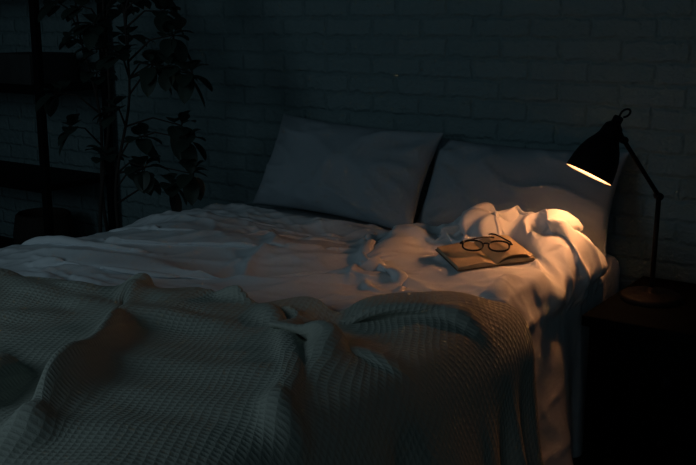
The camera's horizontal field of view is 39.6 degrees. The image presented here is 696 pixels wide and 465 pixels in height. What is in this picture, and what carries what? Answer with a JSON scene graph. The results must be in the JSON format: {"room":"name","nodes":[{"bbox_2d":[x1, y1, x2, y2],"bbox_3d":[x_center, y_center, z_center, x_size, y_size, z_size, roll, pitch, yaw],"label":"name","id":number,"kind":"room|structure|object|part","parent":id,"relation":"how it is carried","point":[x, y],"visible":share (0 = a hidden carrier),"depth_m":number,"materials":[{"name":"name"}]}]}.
{"room":"bedroom","nodes":[
{"label":"bedroom","id":0,"kind":"room"},
{"bbox_2d":[0,0,695,290],"bbox_3d":[0.302,-0.923,3.362,8.500,2.900,0.150,9,15,34],"label":"wall","id":1,"kind":"structure","parent":0,"point":[539,74],"depth_m":3.43,"materials":[{"name":"brick"}]},
{"bbox_2d":[573,452,631,464],"bbox_3d":[-1.261,1.021,1.504,8.500,0.100,5.600,9,15,34],"label":"floor","id":2,"kind":"structure","parent":0,"point":[580,460],"depth_m":2.85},
{"bbox_2d":[0,0,115,247],"bbox_3d":[-1.542,-0.731,4.351,0.950,2.100,0.380,9,15,34],"label":"shelving rack","id":3,"kind":"object","parent":2,"relation":"on","point":[42,178],"visible":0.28,"depth_m":4.13,"materials":[{"name":"black metal"}]},
{"bbox_2d":[0,52,77,84],"bbox_3d":[-1.374,-0.721,4.232,0.270,0.129,0.250,9,15,34],"label":"storage box","id":4,"kind":"object","parent":3,"relation":"on","point":[15,67],"visible":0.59,"depth_m":4.14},
{"bbox_3d":[-1.265,-0.644,3.953,0.030,2.100,0.030,9,15,34],"label":"post","id":5,"kind":"part","parent":3,"relation":"part of","materials":[{"name":"black metal"}]},
{"bbox_2d":[13,207,75,244],"bbox_3d":[-1.367,0.019,4.359,0.269,0.229,0.269,9,15,34],"label":"basket","id":6,"kind":"object","parent":3,"relation":"on","point":[28,223],"visible":0.39,"depth_m":4.26,"materials":[{"name":"wicker"}]},
{"bbox_3d":[-1.064,-0.705,4.233,0.030,2.100,0.030,9,15,34],"label":"post","id":7,"kind":"part","parent":3,"relation":"part of","materials":[{"name":"black metal"}]},
{"bbox_2d":[35,0,212,232],"bbox_3d":[-0.816,-0.338,3.556,0.805,1.674,0.342,9,15,34],"label":"potted plant","id":8,"kind":"object","parent":2,"relation":"on","point":[181,138],"visible":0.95,"depth_m":3.43,"materials":[{"name":"green plant"}]},
{"bbox_2d":[254,205,619,301],"bbox_3d":[-0.349,0.431,2.632,1.485,0.567,2.100,9,15,34],"label":"bed","id":9,"kind":"object","parent":2,"relation":"on","point":[611,277],"visible":0.02,"depth_m":2.97,"materials":[{"name":"white fabric"}]},
{"bbox_2d":[0,268,542,464],"bbox_3d":[-0.523,0.560,1.692,2.524,0.687,1.767,2,13,10],"label":"blanket","id":10,"kind":"object","parent":9,"relation":"on","point":[135,371],"visible":1,"depth_m":1.88,"materials":[{"name":"grey fabric"}]},
{"bbox_2d":[0,202,607,464],"bbox_3d":[-0.577,0.369,2.432,2.161,0.740,2.246,9,15,34],"label":"duvet","id":11,"kind":"object","parent":9,"relation":"on","point":[271,254],"visible":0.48,"depth_m":2.66,"materials":[{"name":"white fabric"}]},
{"bbox_2d":[435,235,534,270],"bbox_3d":[0.373,0.053,2.637,0.227,0.053,0.169,-3,13,-15],"label":"open book","id":12,"kind":"object","parent":11,"relation":"on","point":[460,259],"visible":0.75,"depth_m":2.60,"materials":[{"name":"paper"}]},
{"bbox_2d":[459,233,512,251],"bbox_3d":[0.384,0.030,2.625,0.139,0.029,0.120,-11,16,-40],"label":"eyeglasses","id":13,"kind":"object","parent":12,"relation":"on","point":[472,245],"visible":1,"depth_m":2.61,"materials":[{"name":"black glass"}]},
{"bbox_3d":[0.372,0.036,2.608,0.130,0.025,0.044,2,13,9],"label":"frame","id":14,"kind":"part","parent":13,"relation":"part of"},
{"bbox_2d":[253,114,443,228],"bbox_3d":[-0.017,-0.223,3.434,0.726,0.344,0.256,10,16,37],"label":"pillow","id":15,"kind":"object","parent":9,"relation":"on","point":[376,176],"visible":0.94,"depth_m":3.32,"materials":[{"name":"grey fabric"}]},
{"bbox_2d":[416,138,628,256],"bbox_3d":[0.539,-0.125,3.107,0.677,0.300,0.247,7,14,30],"label":"pillow","id":16,"kind":"object","parent":9,"relation":"on","point":[465,175],"visible":0.66,"depth_m":3.04,"materials":[{"name":"grey fabric"}]},
{"bbox_2d":[582,276,695,464],"bbox_3d":[0.943,0.455,2.653,0.475,0.512,0.514,9,15,34],"label":"nightstand","id":17,"kind":"object","parent":2,"relation":"on","point":[640,400],"visible":0.95,"depth_m":2.51,"materials":[{"name":"brown wood"}]},
{"bbox_3d":[0.676,0.654,2.659,0.040,0.120,0.040,9,15,34],"label":"leg","id":18,"kind":"part","parent":17,"relation":"part of","materials":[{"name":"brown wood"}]},
{"bbox_2d":[566,108,681,307],"bbox_3d":[0.753,-0.068,2.606,0.337,0.530,0.164,-2,13,-10],"label":"desk lamp","id":19,"kind":"object","parent":17,"relation":"on","point":[597,157],"visible":1,"depth_m":2.56,"materials":[{"name":"black metal"}]},
{"bbox_3d":[0.650,-0.217,2.570,0.136,0.189,0.136,9,15,34],"label":"lamp shade","id":20,"kind":"part","parent":19,"relation":"part of","materials":[{"name":"black metal"}]},
{"bbox_3d":[0.733,-0.315,2.563,0.038,0.029,0.008,-1,12,-3],"label":"cord","id":21,"kind":"part","parent":19,"relation":"part of","materials":[{"name":"black metal"}]},
{"bbox_3d":[0.784,-0.176,2.590,0.122,0.168,0.012,-1,12,-4],"label":"arm","id":22,"kind":"part","parent":19,"relation":"part of","materials":[{"name":"black metal"}]},
{"bbox_3d":[0.816,0.536,2.485,0.415,0.155,0.016,9,15,34],"label":"drawer","id":23,"kind":"part","parent":17,"relation":"part of","materials":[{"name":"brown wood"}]},
{"bbox_3d":[0.816,0.369,2.448,0.415,0.167,0.016,9,15,34],"label":"drawer","id":24,"kind":"part","parent":17,"relation":"part of","materials":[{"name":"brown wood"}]},
{"bbox_3d":[0.804,0.538,2.467,0.032,0.032,0.028,9,15,34],"label":"knob","id":25,"kind":"part","parent":17,"relation":"part of","materials":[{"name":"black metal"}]},
{"bbox_3d":[0.804,0.377,2.432,0.032,0.032,0.028,9,15,34],"label":"knob","id":26,"kind":"part","parent":17,"relation":"part of","materials":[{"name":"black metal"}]}
]}

